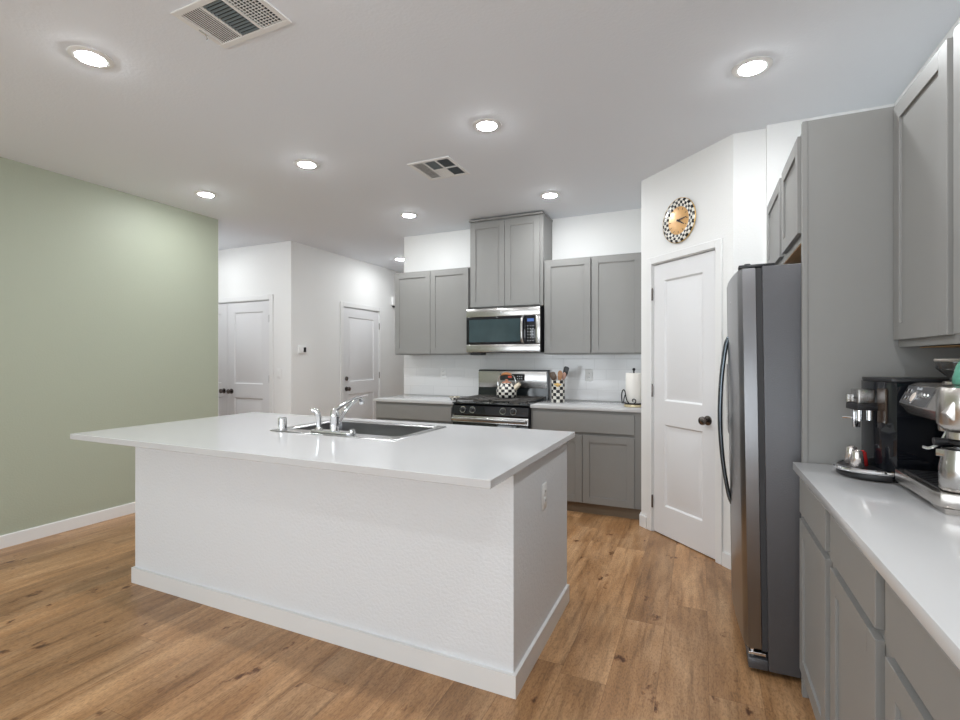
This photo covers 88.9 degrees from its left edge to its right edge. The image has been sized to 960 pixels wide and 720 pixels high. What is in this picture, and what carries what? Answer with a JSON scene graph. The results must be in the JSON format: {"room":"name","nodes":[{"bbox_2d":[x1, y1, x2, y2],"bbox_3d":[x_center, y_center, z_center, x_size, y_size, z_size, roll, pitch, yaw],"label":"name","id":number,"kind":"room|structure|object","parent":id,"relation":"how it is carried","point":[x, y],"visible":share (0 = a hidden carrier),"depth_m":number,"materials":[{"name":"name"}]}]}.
{"room":"kitchen","nodes":[
{"label":"kitchen","id":0,"kind":"room"},
{"bbox_2d":[0,157,403,535],"bbox_3d":[-3.140,-0.046,4.054,0.130,2.740,11.200,0,0,24],"label":"wall","id":1,"kind":"structure","parent":0,"point":[109,297],"depth_m":4.06,"materials":[{"name":"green paint"}]},
{"bbox_2d":[0,502,134,548],"bbox_3d":[-4.071,1.279,1.977,0.144,0.090,6.648,0,0,24],"label":"baseboard","id":2,"kind":"structure","parent":1,"relation":"attached to","point":[11,539],"depth_m":3.75,"materials":[{"name":"white paint"}]},
{"bbox_2d":[298,346,306,353],"bbox_3d":[-2.176,-0.116,5.995,0.026,0.094,0.124,0,0,24],"label":"thermostat","id":3,"kind":"object","parent":1,"relation":"attached to","point":[301,349],"visible":1,"depth_m":5.98,"materials":[{"name":"white plastic"}]},
{"bbox_2d":[340,301,381,418],"bbox_3d":[-1.726,0.269,7.080,0.172,2.110,0.950,0,0,24],"label":"door","id":4,"kind":"structure","parent":1,"relation":"in","point":[361,328],"depth_m":7.05,"materials":[{"name":"white paint"}]},
{"bbox_2d":[391,297,394,307],"bbox_3d":[-1.362,-0.903,7.771,0.045,0.165,0.120,0,0,24],"label":"alarm box","id":5,"kind":"object","parent":1,"relation":"attached to","point":[392,298],"visible":0.63,"depth_m":7.72,"materials":[{"name":"white plastic"}]},
{"bbox_2d":[218,242,282,413],"bbox_3d":[-3.443,-0.046,6.457,2.404,2.740,0.130,0,0,24],"label":"wall","id":6,"kind":"structure","parent":0,"point":[255,270],"depth_m":6.04,"materials":[{"name":"white paint"}]},
{"bbox_2d":[218,294,272,415],"bbox_3d":[-3.240,0.267,6.320,1.608,2.114,0.172,0,0,24],"label":"door","id":7,"kind":"structure","parent":6,"relation":"in","point":[245,323],"depth_m":6.17,"materials":[{"name":"white paint"}]},
{"bbox_2d":[0,510,815,719],"bbox_3d":[-1.780,1.384,3.439,8.323,0.120,11.500,0,0,24],"label":"floor","id":8,"kind":"structure","parent":0,"point":[648,628],"depth_m":2.19,"materials":[{"name":"brown wood"}]},
{"bbox_2d":[131,442,568,698],"bbox_3d":[-0.789,0.880,2.791,2.421,0.889,0.853,0,0,24],"label":"kitchen island","id":9,"kind":"object","parent":8,"relation":"on","point":[466,585],"visible":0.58,"depth_m":2.26,"materials":[{"name":"white paint"}]},
{"bbox_2d":[70,412,574,488],"bbox_3d":[-0.847,0.419,2.689,2.477,0.030,1.198,0,0,24],"label":"island countertop","id":10,"kind":"structure","parent":9,"relation":"on","point":[485,457],"depth_m":2.29,"materials":[{"name":"white stone"}]},
{"bbox_2d":[311,394,367,434],"bbox_3d":[-0.747,0.299,2.737,0.291,0.197,0.277,0,0,24],"label":"kitchen faucet","id":11,"kind":"object","parent":10,"relation":"on","point":[336,418],"visible":1,"depth_m":2.65,"materials":[{"name":"silver metal"}]},
{"bbox_2d":[330,409,339,431],"bbox_3d":[-0.783,0.326,2.635,0.052,0.120,0.052,0,0,24],"label":"faucet","id":12,"kind":"object","parent":11,"relation":"attached to","point":[334,414],"depth_m":2.62,"materials":[{"name":"silver metal"}]},
{"bbox_2d":[270,420,445,440],"bbox_3d":[-0.692,0.494,2.834,0.848,0.191,0.550,0,0,24],"label":"sink","id":13,"kind":"object","parent":10,"relation":"in","point":[364,429],"visible":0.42,"depth_m":3.00,"materials":[{"name":"silver metal"}]},
{"bbox_2d":[278,417,286,429],"bbox_3d":[-1.117,0.363,2.768,0.052,0.070,0.052,0,0,24],"label":"air gap","id":14,"kind":"object","parent":13,"relation":"on","point":[282,421],"visible":1,"depth_m":2.75,"materials":[{"name":"silver metal"}]},
{"bbox_2d":[296,422,431,435],"bbox_3d":[-0.678,0.499,2.865,0.752,0.181,0.410,0,0,24],"label":"basin","id":15,"kind":"object","parent":13,"relation":"in","point":[364,428],"depth_m":3.05,"materials":[{"name":"grey metal"}]},
{"bbox_2d":[542,482,546,509],"bbox_3d":[0.302,0.639,2.286,0.010,0.118,0.072,0,0,24],"label":"wall outlet","id":16,"kind":"object","parent":9,"relation":"attached to","point":[544,486],"visible":1,"depth_m":2.28,"materials":[{"name":"white plastic"}]},
{"bbox_2d":[376,401,453,423],"bbox_3d":[-0.537,0.880,5.165,0.915,0.888,0.645,0,0,24],"label":"base cabinet","id":17,"kind":"object","parent":8,"relation":"on","point":[394,411],"visible":0.3,"depth_m":4.87,"materials":[{"name":"grey paint"}]},
{"bbox_2d":[374,394,466,404],"bbox_3d":[-0.544,0.419,5.161,0.927,0.030,0.647,0,0,24],"label":"countertop","id":18,"kind":"structure","parent":17,"relation":"on","point":[407,398],"depth_m":5.02,"materials":[{"name":"white stone"}]},
{"bbox_2d":[449,396,459,400],"bbox_3d":[-0.250,0.385,4.799,0.103,0.037,0.103,0,0,24],"label":"spoon rest","id":19,"kind":"object","parent":18,"relation":"on","point":[451,397],"visible":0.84,"depth_m":4.77,"materials":[{"name":"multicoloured ceramic"}]},
{"bbox_2d":[451,369,549,428],"bbox_3d":[0.211,0.716,4.772,0.765,1.216,0.730,0,0,24],"label":"gas range","id":20,"kind":"object","parent":8,"relation":"on","point":[485,408],"visible":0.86,"depth_m":4.62,"materials":[{"name":"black metal"}]},
{"bbox_2d":[452,400,544,405],"bbox_3d":[0.218,0.413,4.788,0.765,0.012,0.655,0,0,24],"label":"cooktop","id":21,"kind":"object","parent":20,"relation":"in","point":[463,402],"depth_m":4.55,"materials":[{"name":"metal"}]},
{"bbox_2d":[496,372,520,397],"bbox_3d":[0.265,0.250,4.779,0.202,0.246,0.221,0,0,-27],"label":"kettle","id":22,"kind":"object","parent":20,"relation":"on","point":[506,389],"visible":1,"depth_m":4.72,"materials":[{"name":"multicoloured ceramic"}]},
{"bbox_2d":[496,383,516,397],"bbox_3d":[0.261,0.302,4.788,0.202,0.142,0.202,0,0,24],"label":"pot","id":23,"kind":"object","parent":22,"relation":"attached to","point":[504,390],"depth_m":4.71,"materials":[{"name":"multicoloured ceramic"}]},
{"bbox_2d":[531,408,640,519],"bbox_3d":[1.016,0.880,4.463,0.945,0.888,0.645,0,0,24],"label":"base cabinet","id":24,"kind":"object","parent":8,"relation":"on","point":[604,453],"visible":0.62,"depth_m":4.12,"materials":[{"name":"grey paint"}]},
{"bbox_2d":[530,399,640,412],"bbox_3d":[1.013,0.419,4.457,0.952,0.030,0.647,0,0,24],"label":"countertop","id":25,"kind":"structure","parent":24,"relation":"on","point":[616,406],"depth_m":4.27,"materials":[{"name":"white stone"}]},
{"bbox_2d":[551,380,564,402],"bbox_3d":[0.733,0.300,4.601,0.128,0.208,0.138,0,0,24],"label":"utensil crock","id":26,"kind":"object","parent":25,"relation":"on","point":[557,386],"visible":0.9,"depth_m":4.55,"materials":[{"name":"multicoloured ceramic"}]},
{"bbox_2d":[550,372,555,379],"bbox_3d":[0.698,0.255,4.603,0.092,0.274,0.011,0,0,24],"label":"slotted turner","id":27,"kind":"object","parent":26,"relation":"in","point":[552,374],"visible":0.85,"depth_m":4.61,"materials":[{"name":"brown wood"}]},
{"bbox_2d":[558,372,562,379],"bbox_3d":[0.745,0.254,4.565,0.052,0.275,0.011,0,0,24],"label":"wooden spatula","id":28,"kind":"object","parent":26,"relation":"in","point":[560,374],"visible":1,"depth_m":4.56,"materials":[{"name":"brown wood"}]},
{"bbox_2d":[563,366,568,375],"bbox_3d":[0.788,0.229,4.606,0.102,0.326,0.011,0,0,20],"label":"spatula","id":29,"kind":"object","parent":26,"relation":"in","point":[566,369],"visible":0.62,"depth_m":4.59,"materials":[{"name":"black plastic"}]},
{"bbox_2d":[621,368,640,407],"bbox_3d":[1.300,0.239,4.162,0.178,0.330,0.166,0,0,24],"label":"paper towel holder","id":30,"kind":"object","parent":25,"relation":"on","point":[636,405],"visible":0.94,"depth_m":4.11,"materials":[{"name":"black metal"}]},
{"bbox_2d":[626,373,640,402],"bbox_3d":[1.308,0.248,4.160,0.134,0.260,0.134,0,0,24],"label":"paper towel roll","id":31,"kind":"object","parent":30,"relation":"on","point":[633,380],"visible":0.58,"depth_m":4.10,"materials":[{"name":"white paper"}]},
{"bbox_2d":[718,263,800,677],"bbox_3d":[1.609,0.458,2.357,0.831,1.733,0.916,0,0,24],"label":"refrigerator","id":32,"kind":"object","parent":8,"relation":"on","point":[762,342],"visible":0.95,"depth_m":2.04,"materials":[{"name":"grey metal"}]},
{"bbox_2d":[800,478,834,719],"bbox_3d":[1.429,0.880,1.571,0.619,0.888,0.492,0,0,24],"label":"base cabinet","id":33,"kind":"object","parent":8,"relation":"on","point":[815,561],"visible":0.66,"depth_m":1.65,"materials":[{"name":"grey paint"}]},
{"bbox_2d":[830,515,890,719],"bbox_3d":[1.230,0.880,1.130,0.619,0.888,0.472,0,0,24],"label":"base cabinet","id":34,"kind":"object","parent":8,"relation":"on","point":[858,648],"visible":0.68,"depth_m":1.23,"materials":[{"name":"grey paint"}]},
{"bbox_2d":[801,106,959,697],"bbox_3d":[1.546,0.197,1.802,0.610,2.255,0.026,0,0,24],"label":"panel","id":35,"kind":"object","parent":8,"relation":"on","point":[847,160],"visible":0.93,"depth_m":1.86,"materials":[{"name":"grey paint"}]},
{"bbox_2d":[885,582,959,719],"bbox_3d":[1.036,0.880,0.701,0.619,0.888,0.469,0,0,24],"label":"base cabinet","id":36,"kind":"object","parent":8,"relation":"on","point":[922,682],"visible":0.68,"depth_m":0.88,"materials":[{"name":"grey paint"}]},
{"bbox_3d":[0.843,0.880,0.273,0.619,0.888,0.469,0,0,24],"label":"base cabinet","id":37,"kind":"object","parent":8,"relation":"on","visible":0},
{"bbox_2d":[793,462,959,669],"bbox_3d":[1.131,0.419,0.926,0.643,0.030,1.909,0,0,24],"label":"countertop","id":38,"kind":"structure","parent":37,"relation":"on","point":[913,545],"depth_m":1.10,"materials":[{"name":"white stone"}]},
{"bbox_2d":[832,377,953,482],"bbox_3d":[1.467,0.234,1.661,0.462,0.340,0.223,0,0,13],"label":"coffee maker","id":39,"kind":"object","parent":38,"relation":"on","point":[892,438],"visible":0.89,"depth_m":1.61,"materials":[{"name":"black"}]},
{"bbox_2d":[844,445,856,463],"bbox_3d":[1.317,0.339,1.736,0.042,0.061,0.042,0,0,-16],"label":"espresso cup","id":40,"kind":"object","parent":39,"relation":"on","point":[849,448],"visible":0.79,"depth_m":1.73,"materials":[{"name":"silver metal"}]},
{"bbox_2d":[849,450,864,468],"bbox_3d":[1.286,0.340,1.669,0.042,0.059,0.042,0,0,-16],"label":"espresso cup","id":41,"kind":"object","parent":39,"relation":"on","point":[856,458],"visible":1,"depth_m":1.66,"materials":[{"name":"silver metal"}]},
{"bbox_2d":[842,409,872,426],"bbox_3d":[1.320,0.207,1.710,0.030,0.063,0.095,0,0,-13],"label":"outlet","id":42,"kind":"object","parent":39,"relation":"attached to","point":[856,416],"depth_m":1.70,"materials":[{"name":"silver metal"}]},
{"bbox_2d":[832,459,894,481],"bbox_3d":[1.315,0.383,1.706,0.144,0.034,0.221,0,0,24],"label":"tray","id":43,"kind":"object","parent":39,"relation":"on","point":[875,471],"depth_m":1.63,"materials":[{"name":"silver metal"}]},
{"bbox_2d":[861,450,867,465],"bbox_3d":[1.326,0.344,1.705,0.042,0.051,0.042,0,0,-16],"label":"espresso cup","id":44,"kind":"object","parent":39,"relation":"on","point":[864,452],"visible":0.34,"depth_m":1.69,"materials":[{"name":"red ceramic"}]},
{"bbox_2d":[895,358,959,515],"bbox_3d":[1.421,0.201,1.350,0.345,0.406,0.350,0,0,24],"label":"espresso machine","id":45,"kind":"object","parent":38,"relation":"on","point":[940,402],"visible":0.94,"depth_m":1.36,"materials":[{"name":"silver metal"}]},
{"bbox_2d":[904,469,939,488],"bbox_3d":[1.346,0.350,1.413,0.116,0.004,0.251,0,0,24],"label":"grille","id":46,"kind":"object","parent":45,"relation":"attached to","point":[928,478],"depth_m":1.45,"materials":[{"name":"black metal"}]},
{"bbox_2d":[895,469,959,515],"bbox_3d":[1.333,0.378,1.398,0.145,0.052,0.335,0,0,24],"label":"drip tray","id":47,"kind":"object","parent":45,"relation":"on","point":[924,483],"depth_m":1.36,"materials":[{"name":"silver metal"}]},
{"bbox_2d":[936,447,959,492],"bbox_3d":[1.278,0.294,1.285,0.086,0.108,0.114,0,0,-17],"label":"milk pitcher","id":48,"kind":"object","parent":45,"relation":"on","point":[949,460],"visible":1,"depth_m":1.29,"materials":[{"name":"silver metal"}]},
{"bbox_2d":[951,360,959,384],"bbox_3d":[1.409,0.021,1.356,0.151,0.102,0.145,0,0,-18],"label":"cup","id":49,"kind":"object","parent":45,"relation":"on","point":[956,374],"visible":1,"depth_m":1.38,"materials":[{"name":"ceramic"}]},
{"bbox_2d":[0,0,959,272],"bbox_3d":[-1.780,-1.476,3.439,8.323,0.120,11.500,0,0,24],"label":"ceiling","id":50,"kind":"structure","parent":0,"point":[591,100],"depth_m":2.59,"materials":[{"name":"white paint"}]},
{"bbox_2d":[66,45,113,68],"bbox_3d":[-1.824,-1.407,2.294,0.176,0.015,0.176,0,0,24],"label":"recessed light","id":51,"kind":"object","parent":50,"relation":"in","point":[88,56],"visible":1,"depth_m":2.28,"materials":[{"name":"white plastic"}]},
{"bbox_2d":[75,51,105,65],"bbox_3d":[-1.824,-1.405,2.294,0.116,0.011,0.116,0,0,24],"label":"diffuser","id":52,"kind":"object","parent":51,"relation":"attached to","point":[90,58],"depth_m":2.28,"materials":[{"name":"white plastic"}]},
{"bbox_2d":[194,191,217,197],"bbox_3d":[-2.349,-1.407,4.195,0.176,0.015,0.176,0,0,24],"label":"recessed light","id":53,"kind":"object","parent":50,"relation":"in","point":[208,194],"visible":1,"depth_m":4.17,"materials":[{"name":"white plastic"}]},
{"bbox_2d":[198,193,212,196],"bbox_3d":[-2.349,-1.405,4.195,0.116,0.011,0.116,0,0,24],"label":"diffuser","id":54,"kind":"object","parent":53,"relation":"attached to","point":[200,194],"depth_m":4.18,"materials":[{"name":"white plastic"}]},
{"bbox_2d":[170,0,291,48],"bbox_3d":[-1.025,-1.405,2.025,0.412,0.022,0.250,0,0,24],"label":"ceiling vent","id":55,"kind":"object","parent":50,"relation":"in","point":[227,23],"visible":1,"depth_m":2.03,"materials":[{"name":"white plastic"}]},
{"bbox_2d":[227,0,280,27],"bbox_3d":[-0.917,-1.412,1.976,0.119,0.004,0.194,0,0,24],"label":"grille","id":56,"kind":"object","parent":55,"relation":"attached to","point":[256,12],"depth_m":2.00,"materials":[{"name":"white plastic"}]},
{"bbox_2d":[294,159,319,168],"bbox_3d":[-1.256,-1.407,3.551,0.176,0.015,0.176,0,0,24],"label":"recessed light","id":57,"kind":"object","parent":50,"relation":"in","point":[303,163],"visible":1,"depth_m":3.52,"materials":[{"name":"white plastic"}]},
{"bbox_2d":[299,162,314,167],"bbox_3d":[-1.256,-1.405,3.551,0.116,0.011,0.116,0,0,24],"label":"diffuser","id":58,"kind":"object","parent":57,"relation":"attached to","point":[301,164],"depth_m":3.54,"materials":[{"name":"white plastic"}]},
{"bbox_2d":[400,212,417,217],"bbox_3d":[-0.697,-1.407,4.807,0.176,0.015,0.176,0,0,24],"label":"recessed light","id":59,"kind":"object","parent":50,"relation":"in","point":[406,214],"visible":1,"depth_m":4.78,"materials":[{"name":"white plastic"}]},
{"bbox_2d":[403,214,414,217],"bbox_3d":[-0.697,-1.405,4.807,0.116,0.011,0.116,0,0,24],"label":"diffuser","id":60,"kind":"object","parent":59,"relation":"attached to","point":[404,215],"depth_m":4.79,"materials":[{"name":"white plastic"}]},
{"bbox_2d":[407,156,469,180],"bbox_3d":[-0.302,-1.412,3.634,0.345,0.007,0.350,0,0,24],"label":"ceiling vent","id":61,"kind":"object","parent":50,"relation":"in","point":[442,167],"visible":1,"depth_m":3.62,"materials":[{"name":"white plastic"}]},
{"bbox_2d":[437,159,462,173],"bbox_3d":[-0.214,-1.411,3.595,0.083,0.001,0.294,0,0,24],"label":"grille","id":62,"kind":"object","parent":61,"relation":"attached to","point":[451,167],"depth_m":3.58,"materials":[{"name":"silver metal"}]},
{"bbox_2d":[472,118,500,131],"bbox_3d":[0.042,-1.407,2.959,0.176,0.015,0.176,0,0,24],"label":"recessed light","id":63,"kind":"object","parent":50,"relation":"in","point":[484,124],"visible":1,"depth_m":2.94,"materials":[{"name":"white plastic"}]},
{"bbox_2d":[477,122,495,130],"bbox_3d":[0.042,-1.405,2.959,0.116,0.011,0.116,0,0,24],"label":"diffuser","id":64,"kind":"object","parent":63,"relation":"attached to","point":[481,126],"depth_m":2.95,"materials":[{"name":"white plastic"}]},
{"bbox_2d":[540,192,559,198],"bbox_3d":[0.604,-1.407,4.221,0.176,0.015,0.176,0,0,24],"label":"recessed light","id":65,"kind":"object","parent":50,"relation":"in","point":[548,195],"visible":1,"depth_m":4.19,"materials":[{"name":"white plastic"}]},
{"bbox_2d":[544,194,556,197],"bbox_3d":[0.604,-1.405,4.221,0.116,0.011,0.116,0,0,24],"label":"diffuser","id":66,"kind":"object","parent":65,"relation":"attached to","point":[545,195],"depth_m":4.21,"materials":[{"name":"white plastic"}]},
{"bbox_2d":[732,56,772,77],"bbox_3d":[1.318,-1.407,2.372,0.176,0.015,0.176,0,0,24],"label":"recessed light","id":67,"kind":"object","parent":50,"relation":"in","point":[753,66],"visible":1,"depth_m":2.35,"materials":[{"name":"white plastic"}]},
{"bbox_2d":[739,61,765,74],"bbox_3d":[1.318,-1.405,2.372,0.116,0.011,0.116,0,0,24],"label":"diffuser","id":68,"kind":"object","parent":67,"relation":"attached to","point":[745,67],"depth_m":2.36,"materials":[{"name":"white plastic"}]},
{"bbox_2d":[404,208,640,401],"bbox_3d":[0.379,-0.046,5.179,2.707,2.740,0.130,0,0,24],"label":"wall","id":69,"kind":"structure","parent":0,"point":[617,232],"depth_m":4.89,"materials":[{"name":"white paint"}]},
{"bbox_2d":[395,267,470,354],"bbox_3d":[-0.457,-0.492,5.302,0.902,0.892,0.330,0,0,24],"label":"upper cabinet","id":70,"kind":"object","parent":69,"relation":"attached to","point":[431,306],"visible":0.94,"depth_m":5.15,"materials":[{"name":"grey paint"}]},
{"bbox_2d":[441,368,445,378],"bbox_3d":[-0.406,0.159,5.449,0.072,0.118,0.010,0,0,24],"label":"wall outlet","id":71,"kind":"object","parent":69,"relation":"attached to","point":[443,370],"visible":1,"depth_m":5.44,"materials":[{"name":"white plastic"}]},
{"bbox_2d":[469,211,552,308],"bbox_3d":[0.310,-0.959,4.951,0.782,0.890,0.337,0,0,24],"label":"upper cabinet","id":72,"kind":"object","parent":69,"relation":"attached to","point":[508,254],"visible":0.94,"depth_m":4.79,"materials":[{"name":"grey paint"}]},
{"bbox_2d":[466,306,543,354],"bbox_3d":[0.281,-0.269,4.899,0.768,0.458,0.442,0,0,24],"label":"microwave","id":73,"kind":"object","parent":72,"relation":"attached to","point":[511,329],"visible":1,"depth_m":4.74,"materials":[{"name":"silver metal"}]},
{"bbox_2d":[404,354,640,401],"bbox_3d":[0.351,0.178,5.116,2.704,0.451,0.007,0,0,24],"label":"backsplash","id":74,"kind":"structure","parent":69,"relation":"attached to","point":[422,373],"depth_m":5.05,"materials":[{"name":"white tile"}]},
{"bbox_2d":[585,369,592,380],"bbox_3d":[1.065,0.159,4.784,0.072,0.118,0.010,0,0,24],"label":"wall outlet","id":75,"kind":"object","parent":69,"relation":"attached to","point":[588,372],"visible":1,"depth_m":4.78,"materials":[{"name":"white plastic"}]},
{"bbox_2d":[544,252,640,354],"bbox_3d":[1.089,-0.492,4.603,0.915,0.892,0.330,0,0,24],"label":"upper cabinet","id":76,"kind":"object","parent":69,"relation":"attached to","point":[592,305],"visible":0.88,"depth_m":4.45,"materials":[{"name":"grey paint"}]},
{"bbox_2d":[641,134,732,553],"bbox_3d":[1.489,-0.046,3.504,0.110,2.740,0.874,0,0,-21],"label":"wall","id":77,"kind":"structure","parent":0,"point":[705,177],"depth_m":3.37,"materials":[{"name":"white paint"}]},
{"bbox_2d":[639,512,646,528],"bbox_3d":[1.289,1.279,3.892,0.042,0.090,0.143,0,0,1],"label":"baseboard","id":78,"kind":"structure","parent":77,"relation":"attached to","point":[642,519],"depth_m":3.86,"materials":[{"name":"white paint"}]},
{"bbox_2d":[663,197,695,242],"bbox_3d":[1.419,-0.991,3.499,0.024,0.319,0.319,0,0,-21],"label":"wall clock","id":79,"kind":"object","parent":77,"relation":"attached to","point":[679,219],"visible":1,"depth_m":3.49,"materials":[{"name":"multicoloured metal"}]},
{"bbox_2d":[647,238,722,564],"bbox_3d":[1.460,0.272,3.493,0.172,2.104,0.718,0,0,-21],"label":"door","id":80,"kind":"structure","parent":77,"relation":"in","point":[685,293],"depth_m":3.46,"materials":[{"name":"white paint"}]},
{"bbox_2d":[722,551,730,569],"bbox_3d":[1.641,1.279,3.053,0.247,0.090,0.054,0,0,37],"label":"baseboard","id":81,"kind":"structure","parent":77,"relation":"attached to","point":[726,557],"depth_m":3.11,"materials":[{"name":"white paint"}]},
{"bbox_2d":[733,128,765,274],"bbox_3d":[1.693,-0.046,3.084,0.178,2.740,0.100,0,0,24],"label":"wall","id":82,"kind":"structure","parent":0,"point":[749,147],"depth_m":3.04,"materials":[{"name":"white paint"}]},
{"bbox_2d":[766,103,893,262],"bbox_3d":[2.034,-0.046,2.881,0.612,2.740,0.100,0,0,24],"label":"wall","id":83,"kind":"structure","parent":0,"point":[781,138],"depth_m":2.93,"materials":[{"name":"white paint"}]},
{"bbox_2d":[894,17,959,105],"bbox_3d":[1.294,-0.046,0.355,0.120,2.740,8.113,0,0,24],"label":"wall","id":84,"kind":"structure","parent":0,"point":[949,34],"depth_m":2.26,"materials":[{"name":"white paint"}]},
{"bbox_2d":[767,135,800,264],"bbox_3d":[1.780,-0.705,2.326,0.613,0.453,1.115,0,0,24],"label":"upper cabinet","id":85,"kind":"object","parent":84,"relation":"attached to","point":[784,206],"visible":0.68,"depth_m":2.30,"materials":[{"name":"grey paint"}]},
{"bbox_2d":[893,37,959,347],"bbox_3d":[1.571,-0.485,1.520,0.331,0.888,0.467,0,0,24],"label":"upper cabinet","id":86,"kind":"object","parent":84,"relation":"attached to","point":[923,116],"visible":0.91,"depth_m":1.57,"materials":[{"name":"grey paint"}]},
{"bbox_2d":[953,22,959,333],"bbox_3d":[1.377,-0.485,1.091,0.331,0.888,0.472,0,0,24],"label":"upper cabinet","id":87,"kind":"object","parent":84,"relation":"attached to","point":[956,32],"visible":1,"depth_m":1.35,"materials":[{"name":"grey paint"}]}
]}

